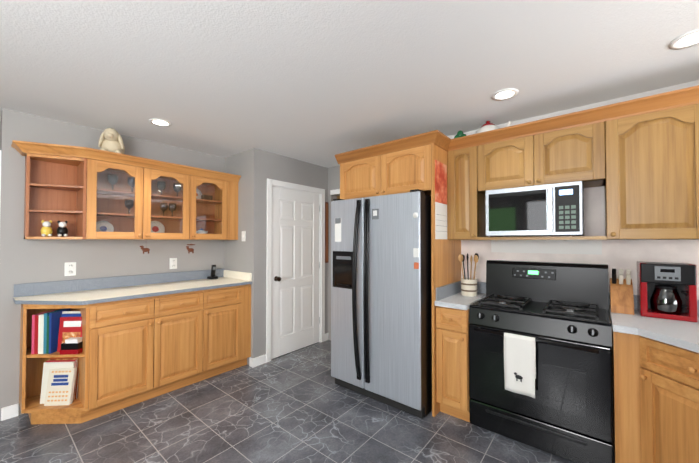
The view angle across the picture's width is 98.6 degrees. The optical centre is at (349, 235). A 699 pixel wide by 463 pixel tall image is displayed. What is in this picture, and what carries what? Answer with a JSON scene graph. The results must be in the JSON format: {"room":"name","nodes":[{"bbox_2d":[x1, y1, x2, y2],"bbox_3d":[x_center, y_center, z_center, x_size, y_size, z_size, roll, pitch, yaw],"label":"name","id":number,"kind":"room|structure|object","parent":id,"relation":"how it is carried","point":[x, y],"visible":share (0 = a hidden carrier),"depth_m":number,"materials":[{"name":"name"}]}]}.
{"room":"kitchen","nodes":[
{"label":"kitchen","id":0,"kind":"room"},
{"bbox_2d":[0,115,1,149],"bbox_3d":[-5.266,-0.764,4.512,6.480,0.390,0.120,-1,-1,39],"label":"wall","id":1,"kind":"structure","parent":0,"point":[0,131],"depth_m":2.53,"materials":[{"name":"paint"}]},
{"bbox_2d":[0,150,1,206],"bbox_3d":[-5.229,0.413,4.452,6.588,2.095,0.136,-1,-1,39],"label":"trim","id":2,"kind":"structure","parent":1,"relation":"attached to","point":[0,176],"depth_m":2.34,"materials":[{"name":"white paint"}]},
{"bbox_2d":[0,108,224,420],"bbox_3d":[-2.138,0.228,3.107,0.120,2.420,1.935,-1,-1,39],"label":"wall","id":3,"kind":"structure","parent":0,"point":[22,260],"depth_m":2.56,"materials":[{"name":"paint"}]},
{"bbox_2d":[64,262,75,275],"bbox_3d":[-2.443,0.290,2.629,0.010,0.118,0.075,-1,-1,39],"label":"electrical outlet","id":4,"kind":"object","parent":3,"relation":"attached to","point":[69,268],"visible":1,"depth_m":2.63,"materials":[{"name":"white plastic"}]},
{"bbox_2d":[11,140,240,239],"bbox_3d":[-1.967,-0.338,2.930,0.376,0.745,1.764,-1,-1,39],"label":"wall cabinet","id":5,"kind":"object","parent":3,"relation":"attached to","point":[74,192],"visible":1,"depth_m":2.76,"materials":[{"name":"brown wood"}]},
{"bbox_2d":[98,128,124,153],"bbox_3d":[-2.176,-0.838,2.751,0.310,0.246,0.211,-1,-1,39],"label":"bunny figurine","id":6,"kind":"object","parent":5,"relation":"on","point":[110,140],"visible":0.73,"depth_m":2.67,"materials":[{"name":"beige ceramic"}]},
{"bbox_2d":[140,246,149,253],"bbox_3d":[-1.940,0.101,2.846,0.014,0.135,0.085,-1,-1,39],"label":"hanging ornament","id":7,"kind":"object","parent":3,"relation":"attached to","point":[145,249],"visible":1,"depth_m":2.84,"materials":[{"name":"brown wood"}]},
{"bbox_2d":[1,333,327,420],"bbox_3d":[-1.493,1.393,3.266,0.652,0.095,2.982,-1,-1,39],"label":"baseboard","id":8,"kind":"structure","parent":3,"relation":"attached to","point":[9,412],"depth_m":2.37,"materials":[{"name":"white paint"}]},
{"bbox_2d":[170,258,176,268],"bbox_3d":[-1.918,0.300,3.271,0.010,0.118,0.075,-1,-1,39],"label":"electrical outlet","id":9,"kind":"object","parent":3,"relation":"attached to","point":[173,263],"visible":1,"depth_m":3.27,"materials":[{"name":"white plastic"}]},
{"bbox_2d":[186,244,194,252],"bbox_3d":[-1.677,0.111,3.166,0.014,0.145,0.093,-1,-1,39],"label":"hanging ornament","id":10,"kind":"object","parent":3,"relation":"attached to","point":[190,249],"visible":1,"depth_m":3.16,"materials":[{"name":"brown wood"}]},
{"bbox_2d":[224,148,262,364],"bbox_3d":[-1.269,0.235,3.568,0.640,2.420,0.120,-1,-1,39],"label":"wall","id":11,"kind":"structure","parent":0,"point":[240,255],"depth_m":3.39,"materials":[{"name":"paint"}]},
{"bbox_2d":[242,231,245,240],"bbox_3d":[-1.219,0.003,3.443,0.075,0.118,0.016,-1,-1,39],"label":"light switch","id":12,"kind":"object","parent":11,"relation":"attached to","point":[243,235],"visible":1,"depth_m":3.44,"materials":[{"name":"white plastic"}]},
{"bbox_2d":[262,150,327,354],"bbox_3d":[-0.691,0.240,3.864,0.120,2.420,1.070,-1,-1,39],"label":"wall","id":13,"kind":"structure","parent":0,"point":[284,168],"depth_m":3.69,"materials":[{"name":"paint"}]},
{"bbox_2d":[271,186,319,358],"bbox_3d":[-0.645,0.431,3.810,0.105,2.020,0.800,-1,-1,39],"label":"door leaf","id":14,"kind":"structure","parent":13,"relation":"in","point":[295,263],"depth_m":3.79,"materials":[{"name":"white paint"}]},
{"bbox_2d":[266,178,324,362],"bbox_3d":[-0.694,0.398,3.845,0.136,2.105,0.950,-1,-1,39],"label":"door frame","id":15,"kind":"structure","parent":13,"relation":"attached to","point":[287,185],"depth_m":3.62,"materials":[{"name":"white paint"}]},
{"bbox_2d":[325,202,327,262],"bbox_3d":[-0.320,-0.049,4.210,0.018,0.850,0.058,-1,-1,39],"label":"sign frame","id":16,"kind":"object","parent":13,"relation":"attached to","point":[326,232],"visible":0.96,"depth_m":4.19,"materials":[{"name":"brown wood"}]},
{"bbox_2d":[0,340,614,462],"bbox_3d":[-0.197,1.418,0.390,6.540,0.050,6.030,-1,-1,39],"label":"floor","id":17,"kind":"structure","parent":0,"point":[298,406],"depth_m":2.19,"materials":[{"name":"tile"}]},
{"bbox_2d":[13,269,252,423],"bbox_3d":[-1.862,0.911,2.839,0.628,1.045,1.738,-1,-1,39],"label":"base cabinet","id":18,"kind":"object","parent":17,"relation":"on","point":[92,348],"visible":1,"depth_m":2.49,"materials":[{"name":"brown wood"}]},
{"bbox_2d":[31,308,82,405],"bbox_3d":[-2.257,0.949,2.352,0.394,0.711,0.311,-1,-1,39],"label":"books","id":19,"kind":"object","parent":18,"relation":"on","point":[57,335],"depth_m":2.33,"materials":[{"name":"multicoloured paper"}]},
{"bbox_2d":[207,265,217,278],"bbox_3d":[-1.601,0.419,3.514,0.090,0.168,0.090,-1,-1,39],"label":"cordless phone","id":20,"kind":"object","parent":18,"relation":"on","point":[213,271],"visible":1,"depth_m":3.49,"materials":[{"name":"black plastic"}]},
{"bbox_2d":[335,133,426,199],"bbox_3d":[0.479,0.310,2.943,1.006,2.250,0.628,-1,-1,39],"label":"upper cabinet","id":21,"kind":"object","parent":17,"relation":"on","point":[392,167],"depth_m":2.69,"materials":[{"name":"brown wood"}]},
{"bbox_2d":[331,189,431,418],"bbox_3d":[0.398,0.534,2.852,0.933,1.776,0.830,-1,-1,39],"label":"fridge","id":22,"kind":"object","parent":17,"relation":"on","point":[381,319],"visible":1,"depth_m":2.50,"materials":[{"name":"silver metal"}]},
{"bbox_2d":[435,281,485,421],"bbox_3d":[0.965,0.923,2.533,0.250,1.010,0.629,-1,-1,39],"label":"base cabinet","id":23,"kind":"object","parent":17,"relation":"on","point":[452,303],"visible":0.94,"depth_m":2.32,"materials":[{"name":"brown wood"}]},
{"bbox_2d":[458,253,478,296],"bbox_3d":[1.048,0.334,2.627,0.169,0.371,0.181,-1,-1,39],"label":"utensil crock","id":24,"kind":"object","parent":23,"relation":"on","point":[468,287],"visible":1,"depth_m":2.58,"materials":[{"name":"beige ceramic"}]},
{"bbox_2d":[469,260,613,462],"bbox_3d":[1.358,0.815,2.175,0.807,1.215,0.669,-1,-1,39],"label":"stove","id":25,"kind":"object","parent":17,"relation":"on","point":[540,355],"visible":1,"depth_m":1.98,"materials":[{"name":"black metal"}]},
{"bbox_2d":[504,332,535,397],"bbox_3d":[1.115,0.841,1.970,0.184,0.377,0.046,-1,-1,39],"label":"towel","id":26,"kind":"object","parent":25,"relation":"hanging from","point":[519,350],"depth_m":1.96,"materials":[{"name":"white fabric"}]},
{"bbox_2d":[611,321,698,462],"bbox_3d":[2.221,0.967,1.031,1.960,0.872,1.360,-1,-1,39],"label":"base cabinet","id":27,"kind":"object","parent":17,"relation":"on","point":[650,425],"depth_m":1.59,"materials":[{"name":"brown wood"}]},
{"bbox_2d":[609,305,698,396],"bbox_3d":[2.207,0.512,1.024,1.964,0.038,1.400,-1,-1,39],"label":"countertop","id":28,"kind":"structure","parent":27,"relation":"on","point":[654,353],"depth_m":1.60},
{"bbox_2d":[610,269,633,314],"bbox_3d":[1.845,0.366,2.040,0.113,0.288,0.185,-1,-1,39],"label":"knife block","id":29,"kind":"object","parent":28,"relation":"on","point":[621,296],"visible":1,"depth_m":2.00,"materials":[{"name":"brown wood"}]},
{"bbox_2d":[637,261,697,321],"bbox_3d":[1.994,0.339,1.901,0.239,0.337,0.213,-1,-1,39],"label":"coffee maker","id":30,"kind":"object","parent":28,"relation":"on","point":[666,290],"visible":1,"depth_m":1.83,"materials":[{"name":"red plastic"}]},
{"bbox_2d":[328,166,339,339],"bbox_3d":[0.067,0.242,3.968,1.160,2.420,0.190,-1,-1,39],"label":"wall","id":31,"kind":"structure","parent":0,"point":[333,178],"depth_m":4.21,"materials":[{"name":"paint"}]},
{"bbox_2d":[330,189,339,194],"bbox_3d":[0.063,0.404,3.925,0.845,2.095,0.016,-1,-1,39],"label":"trim","id":32,"kind":"structure","parent":31,"relation":"attached to","point":[334,192],"depth_m":4.15,"materials":[{"name":"white paint"}]},
{"bbox_2d":[0,0,698,167],"bbox_3d":[-1.542,-1.018,3.981,13.120,0.100,9.820,-1,-1,39],"label":"ceiling","id":33,"kind":"structure","parent":0,"point":[322,83],"depth_m":1.76,"materials":[{"name":"white paint"}]},
{"bbox_2d":[149,118,171,126],"bbox_3d":[-1.648,-0.988,2.620,0.170,0.006,0.170,-1,-1,39],"label":"recessed light","id":34,"kind":"object","parent":33,"relation":"in","point":[160,122],"visible":1,"depth_m":2.62,"materials":[{"name":"white paint"}]},
{"bbox_2d":[491,88,518,100],"bbox_3d":[1.095,-0.996,2.118,0.170,0.006,0.170,-1,-1,39],"label":"recessed light","id":35,"kind":"object","parent":33,"relation":"in","point":[505,94],"visible":1,"depth_m":2.12,"materials":[{"name":"white paint"}]},
{"bbox_2d":[669,29,698,49],"bbox_3d":[1.750,-1.006,1.530,0.170,0.006,0.170,-1,-1,39],"label":"recessed light","id":36,"kind":"object","parent":33,"relation":"in","point":[688,39],"visible":1,"depth_m":1.55,"materials":[{"name":"white paint"}]},
{"bbox_2d":[447,80,698,299],"bbox_3d":[2.158,0.210,2.055,4.740,2.420,0.120,-1,-1,39],"label":"wall","id":37,"kind":"structure","parent":0,"point":[617,255],"depth_m":2.22,"materials":[{"name":"paint"}]},
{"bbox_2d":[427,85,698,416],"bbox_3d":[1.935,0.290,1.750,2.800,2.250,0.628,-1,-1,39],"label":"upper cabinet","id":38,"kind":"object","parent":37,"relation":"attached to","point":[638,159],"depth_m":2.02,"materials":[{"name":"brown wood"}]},
{"bbox_2d":[435,160,446,238],"bbox_3d":[0.768,-0.292,2.507,0.006,0.640,0.245,-1,-1,39],"label":"calendar","id":39,"kind":"object","parent":38,"relation":"attached to","point":[440,200],"visible":1,"depth_m":2.49,"materials":[{"name":"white paper"}]},
{"bbox_2d":[454,130,466,137],"bbox_3d":[0.990,-0.847,2.682,0.128,0.190,0.124,-1,-1,39],"label":"decor","id":40,"kind":"object","parent":38,"relation":"on","point":[460,133],"visible":0.31,"depth_m":2.65,"materials":[{"name":"green ceramic"}]},
{"bbox_2d":[474,121,511,133],"bbox_3d":[1.188,-0.867,2.531,0.340,0.224,0.230,-1,-1,39],"label":"decor","id":41,"kind":"object","parent":38,"relation":"on","point":[488,126],"visible":0.35,"depth_m":2.47,"materials":[{"name":"white ceramic"}]},
{"bbox_2d":[485,181,583,236],"bbox_3d":[1.409,-0.177,2.303,0.605,0.368,0.395,-1,-1,39],"label":"microwave","id":42,"kind":"object","parent":38,"relation":"attached to","point":[556,209],"visible":0.98,"depth_m":2.15,"materials":[{"name":"white plastic"}]}
]}

